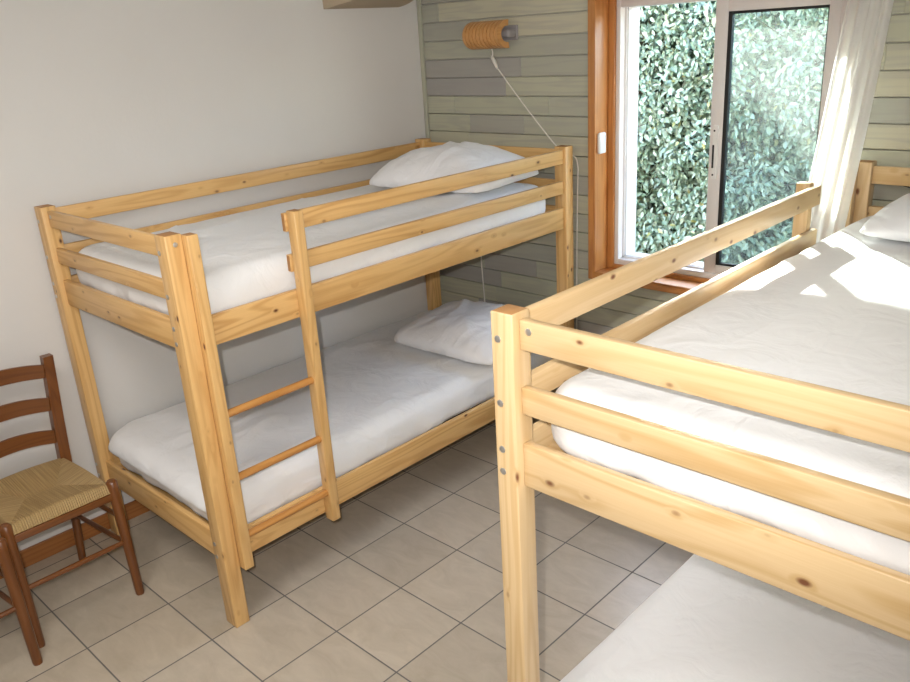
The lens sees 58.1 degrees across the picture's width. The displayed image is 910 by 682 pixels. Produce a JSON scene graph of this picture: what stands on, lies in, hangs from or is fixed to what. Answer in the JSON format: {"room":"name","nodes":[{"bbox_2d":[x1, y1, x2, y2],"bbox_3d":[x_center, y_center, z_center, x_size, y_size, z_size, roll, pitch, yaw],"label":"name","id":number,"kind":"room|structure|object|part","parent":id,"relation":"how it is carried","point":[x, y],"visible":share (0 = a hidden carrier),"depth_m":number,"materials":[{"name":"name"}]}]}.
{"room":"dormitory","nodes":[
{"label":"dormitory","id":0,"kind":"room"},
{"bbox_2d":[0,0,427,550],"bbox_3d":[-1.801,-0.255,2.939,0.150,2.600,5.100,15,28,41],"label":"wall","id":1,"kind":"structure","parent":0,"point":[100,99],"depth_m":3.37,"materials":[{"name":"white paint"}]},
{"bbox_2d":[0,500,149,578],"bbox_3d":[-1.744,0.879,3.220,0.014,0.075,4.872,15,28,41],"label":"baseboard","id":2,"kind":"structure","parent":1,"relation":"attached to","point":[33,554],"depth_m":3.35,"materials":[{"name":"brown wood"}]},
{"bbox_2d":[322,0,412,8],"bbox_3d":[-0.346,-1.640,3.800,0.281,0.160,0.479,15,28,41],"label":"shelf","id":3,"kind":"object","parent":1,"relation":"attached to","point":[327,4],"visible":1,"depth_m":3.81,"materials":[{"name":"beige paint"}]},
{"bbox_2d":[0,408,692,681],"bbox_3d":[-0.107,1.406,1.778,4.500,0.100,4.900,15,28,41],"label":"floor","id":4,"kind":"structure","parent":0,"point":[406,585],"depth_m":2.98,"materials":[{"name":"beige tile"}]},
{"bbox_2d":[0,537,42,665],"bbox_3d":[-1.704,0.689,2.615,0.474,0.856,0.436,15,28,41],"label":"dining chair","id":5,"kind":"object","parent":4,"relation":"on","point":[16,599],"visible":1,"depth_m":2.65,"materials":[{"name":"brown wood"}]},
{"bbox_2d":[0,353,143,648],"bbox_3d":[-1.486,0.555,2.938,0.474,0.856,0.436,15,28,41],"label":"dining chair","id":6,"kind":"object","parent":4,"relation":"on","point":[34,500],"visible":0.96,"depth_m":2.95,"materials":[{"name":"brown wood"}]},
{"bbox_3d":[-1.448,0.824,2.746,0.060,0.474,0.038,15,28,41],"label":"leg","id":7,"kind":"part","parent":6,"relation":"part of","materials":[{"name":"brown wood"}]},
{"bbox_3d":[-1.476,0.535,2.918,0.387,0.042,0.358,15,28,41],"label":"rush seat","id":8,"kind":"part","parent":6,"relation":"part of","materials":[{"name":"beige wicker"}]},
{"bbox_3d":[-1.339,0.604,2.808,0.019,0.028,0.336,15,28,41],"label":"seat rail","id":9,"kind":"part","parent":6,"relation":"part of","materials":[{"name":"beige wicker"}]},
{"bbox_3d":[-1.500,0.469,3.171,0.054,0.856,0.133,-4,20,-2],"label":"post","id":10,"kind":"part","parent":6,"relation":"part of","materials":[{"name":"brown wood"}]},
{"bbox_3d":[-1.202,0.719,2.986,0.060,0.474,0.038,15,28,41],"label":"leg","id":11,"kind":"part","parent":6,"relation":"part of","materials":[{"name":"brown wood"}]},
{"bbox_2d":[34,138,573,627],"bbox_3d":[-0.455,-0.035,3.576,1.002,1.386,2.003,15,28,41],"label":"bunk bed","id":12,"kind":"object","parent":4,"relation":"on","point":[190,327],"visible":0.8,"depth_m":2.95,"materials":[{"name":"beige wood"}]},
{"bbox_3d":[-1.461,0.155,3.235,0.064,1.386,0.054,15,28,41],"label":"bed post","id":13,"kind":"part","parent":12,"relation":"part of","materials":[{"name":"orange wood"}]},
{"bbox_3d":[-1.167,-0.362,2.713,0.842,0.061,0.020,15,28,41],"label":"rail","id":14,"kind":"part","parent":12,"relation":"part of","materials":[{"name":"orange wood"}]},
{"bbox_3d":[-1.159,-0.234,2.761,0.842,0.058,0.020,15,28,41],"label":"rail","id":15,"kind":"part","parent":12,"relation":"part of","materials":[{"name":"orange wood"}]},
{"bbox_3d":[-0.802,0.335,2.639,0.064,1.386,0.054,15,28,41],"label":"bed post","id":16,"kind":"part","parent":12,"relation":"part of","materials":[{"name":"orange wood"}]},
{"bbox_3d":[-0.830,-0.608,3.713,0.020,0.058,1.892,15,28,41],"label":"guard rail","id":17,"kind":"part","parent":12,"relation":"part of","materials":[{"name":"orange wood"}]},
{"bbox_3d":[-0.838,-0.737,3.665,0.020,0.061,1.892,15,28,41],"label":"guard rail","id":18,"kind":"part","parent":12,"relation":"part of","materials":[{"name":"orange wood"}]},
{"bbox_2d":[76,183,545,314],"bbox_3d":[-0.502,-0.469,3.415,0.889,0.188,1.874,15,28,41],"label":"mattress","id":19,"kind":"object","parent":12,"relation":"on","point":[243,254],"visible":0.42,"depth_m":3.00,"materials":[{"name":"white fabric"}]},
{"bbox_2d":[369,141,538,192],"bbox_3d":[-0.012,-0.814,3.735,0.667,0.172,0.525,12,27,37],"label":"pillow","id":20,"kind":"object","parent":19,"relation":"on","point":[449,158],"visible":0.73,"depth_m":3.59,"materials":[{"name":"white fabric"}]},
{"bbox_2d":[108,310,551,523],"bbox_3d":[-0.463,0.236,3.678,0.904,0.214,1.935,15,28,41],"label":"mattress","id":21,"kind":"object","parent":12,"relation":"on","point":[382,393],"visible":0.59,"depth_m":3.31,"materials":[{"name":"white fabric"}]},
{"bbox_2d":[394,299,503,364],"bbox_3d":[0.077,-0.085,3.917,0.638,0.156,0.516,14,27,38],"label":"pillow","id":22,"kind":"object","parent":21,"relation":"on","point":[461,329],"visible":0.62,"depth_m":3.78,"materials":[{"name":"white fabric"}]},
{"bbox_3d":[-0.041,-0.608,3.183,0.020,0.061,1.519,15,28,41],"label":"guard rail","id":23,"kind":"part","parent":12,"relation":"part of","materials":[{"name":"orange wood"}]},
{"bbox_3d":[-0.032,-0.479,3.230,0.020,0.058,1.519,15,28,41],"label":"guard rail","id":24,"kind":"part","parent":12,"relation":"part of","materials":[{"name":"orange wood"}]},
{"bbox_3d":[-0.128,-0.412,4.535,0.064,1.386,0.054,15,28,41],"label":"bed post","id":25,"kind":"part","parent":12,"relation":"part of","materials":[{"name":"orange wood"}]},
{"bbox_3d":[0.161,-0.928,4.009,0.842,0.061,0.020,15,28,41],"label":"rail","id":26,"kind":"part","parent":12,"relation":"part of","materials":[{"name":"orange wood"}]},
{"bbox_3d":[0.169,-0.799,4.057,0.842,0.058,0.020,15,28,41],"label":"rail","id":27,"kind":"part","parent":12,"relation":"part of","materials":[{"name":"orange wood"}]},
{"bbox_3d":[0.530,-0.232,3.939,0.064,1.386,0.054,15,28,41],"label":"bed post","id":28,"kind":"part","parent":12,"relation":"part of","materials":[{"name":"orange wood"}]},
{"bbox_2d":[491,160,909,681],"bbox_3d":[1.129,0.392,2.160,0.994,1.386,2.003,15,28,41],"label":"bunk bed","id":29,"kind":"object","parent":4,"relation":"on","point":[529,458],"visible":0.65,"depth_m":1.46,"materials":[{"name":"brown wood"}]},
{"bbox_3d":[0.145,0.588,1.800,0.054,1.386,0.054,15,28,41],"label":"bed post","id":30,"kind":"part","parent":29,"relation":"part of","materials":[{"name":"brown wood"}]},
{"bbox_3d":[0.636,-0.246,2.094,0.020,0.061,1.498,15,28,41],"label":"guard rail","id":31,"kind":"part","parent":29,"relation":"part of","materials":[{"name":"brown wood"}]},
{"bbox_3d":[0.644,-0.117,2.142,0.020,0.058,1.498,15,28,41],"label":"guard rail","id":32,"kind":"part","parent":29,"relation":"part of","materials":[{"name":"brown wood"}]},
{"bbox_3d":[0.439,0.071,1.277,0.855,0.061,0.020,15,28,41],"label":"rail","id":33,"kind":"part","parent":29,"relation":"part of","materials":[{"name":"brown wood"}]},
{"bbox_3d":[0.447,0.200,1.325,0.855,0.058,0.020,15,28,41],"label":"rail","id":34,"kind":"part","parent":29,"relation":"part of","materials":[{"name":"brown wood"}]},
{"bbox_2d":[551,216,909,574],"bbox_3d":[1.115,-0.037,1.986,0.886,0.184,1.902,15,28,41],"label":"mattress","id":35,"kind":"object","parent":29,"relation":"on","point":[834,313],"visible":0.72,"depth_m":1.59,"materials":[{"name":"white fabric"}]},
{"bbox_2d":[860,193,909,241],"bbox_3d":[1.600,-0.367,2.336,0.724,0.124,0.487,15,29,41],"label":"pillow","id":36,"kind":"object","parent":35,"relation":"on","point":[892,222],"visible":1,"depth_m":2.39,"materials":[{"name":"white fabric"}]},
{"bbox_2d":[560,554,909,681],"bbox_3d":[1.149,0.686,2.266,0.900,0.165,1.899,15,28,41],"label":"mattress","id":37,"kind":"object","parent":29,"relation":"on","point":[709,621],"visible":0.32,"depth_m":2.00,"materials":[{"name":"white fabric"}]},
{"bbox_3d":[1.478,0.021,3.099,0.054,1.386,0.054,15,28,41],"label":"bed post","id":38,"kind":"part","parent":29,"relation":"part of","materials":[{"name":"brown wood"}]},
{"bbox_3d":[1.776,-0.366,2.621,0.855,0.058,0.020,15,28,41],"label":"rail","id":39,"kind":"part","parent":29,"relation":"part of","materials":[{"name":"brown wood"}]},
{"bbox_3d":[1.768,-0.495,2.573,0.855,0.061,0.020,15,28,41],"label":"rail","id":40,"kind":"part","parent":29,"relation":"part of","materials":[{"name":"brown wood"}]},
{"bbox_2d":[421,0,909,392],"bbox_3d":[1.563,-0.554,3.029,4.500,2.500,0.200,15,28,41],"label":"wall","id":41,"kind":"structure","parent":0,"point":[523,274],"depth_m":3.89,"materials":[{"name":"grey wood"}]},
{"bbox_2d":[416,0,429,137],"bbox_3d":[-0.137,-0.967,4.428,0.023,2.500,0.016,15,28,41],"label":"trim","id":42,"kind":"structure","parent":41,"relation":"attached to","point":[418,2],"depth_m":4.25,"materials":[{"name":"grey wood"}]},
{"bbox_2d":[481,256,484,301],"bbox_3d":[0.146,-0.409,4.388,0.019,0.530,0.007,15,28,41],"label":"power cord","id":43,"kind":"object","parent":41,"relation":"attached to","point":[481,256],"visible":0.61,"depth_m":4.42,"materials":[{"name":"white plastic"}]},
{"bbox_2d":[462,19,578,328],"bbox_3d":[0.328,-0.736,3.962,0.565,1.537,0.138,15,28,41],"label":"wall lamp","id":44,"kind":"object","parent":41,"relation":"attached to","point":[493,34],"visible":0.88,"depth_m":3.80,"materials":[{"name":"orange wicker"}]},
{"bbox_3d":[0.141,-1.425,3.814,0.214,0.124,0.086,15,28,41],"label":"lamp shade","id":45,"kind":"part","parent":44,"relation":"part of","materials":[{"name":"brown wood"}]},
{"bbox_2d":[491,55,497,69],"bbox_3d":[0.190,-1.336,3.928,0.042,0.067,0.019,15,28,41],"label":"switch","id":46,"kind":"object","parent":44,"relation":"attached to","point":[493,59],"depth_m":3.92,"materials":[{"name":"white plastic"}]},
{"bbox_3d":[0.387,-0.693,3.984,0.490,1.434,0.052,15,28,41],"label":"cord","id":47,"kind":"part","parent":44,"relation":"part of","materials":[{"name":"white plastic"}]},
{"bbox_2d":[597,132,605,153],"bbox_3d":[0.658,-0.888,3.675,0.018,0.093,0.052,15,28,41],"label":"sensor","id":48,"kind":"object","parent":41,"relation":"attached to","point":[601,137],"visible":1,"depth_m":3.66,"materials":[{"name":"white plastic"}]},
{"bbox_2d":[588,0,709,294],"bbox_3d":[1.062,-0.821,3.373,1.104,1.296,0.190,15,28,41],"label":"trim","id":49,"kind":"structure","parent":41,"relation":"attached to","point":[602,14],"depth_m":3.66,"materials":[{"name":"brown wood"}]},
{"bbox_2d":[614,0,846,278],"bbox_3d":[1.123,-0.841,3.436,0.960,1.166,0.160,15,28,41],"label":"window","id":50,"kind":"structure","parent":41,"relation":"in","point":[628,11],"depth_m":3.48,"materials":[{"name":"white metal"}]},
{"bbox_3d":[1.079,-0.783,3.396,0.022,0.220,0.008,15,28,41],"label":"latch plate","id":51,"kind":"part","parent":50,"relation":"part of","materials":[{"name":"white plastic"}]},
{"bbox_3d":[1.242,-0.778,3.257,0.480,1.106,0.028,15,28,41],"label":"sash","id":52,"kind":"part","parent":50,"relation":"part of","materials":[{"name":"white metal"}]},
{"bbox_2d":[809,0,893,242],"bbox_3d":[1.338,-0.453,2.970,0.278,2.220,0.149,15,28,41],"label":"curtain","id":53,"kind":"object","parent":41,"relation":"hanging from","point":[848,106],"visible":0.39,"depth_m":2.77,"materials":[{"name":"white fabric"}]},
{"label":"outside","id":54,"kind":"structure","parent":0,"visible":0},
{"bbox_3d":[3.844,-0.537,6.693,15.000,0.150,7.790,15,28,41],"label":"ground","id":55,"kind":"structure","parent":54,"visible":0},
{"bbox_2d":[635,1,828,264],"bbox_3d":[1.894,-1.255,5.019,7.273,2.602,0.667,15,28,41],"label":"hedge","id":56,"kind":"object","parent":55,"relation":"on","point":[778,60],"visible":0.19,"depth_m":5.12,"materials":[{"name":"green plant"}]}
]}

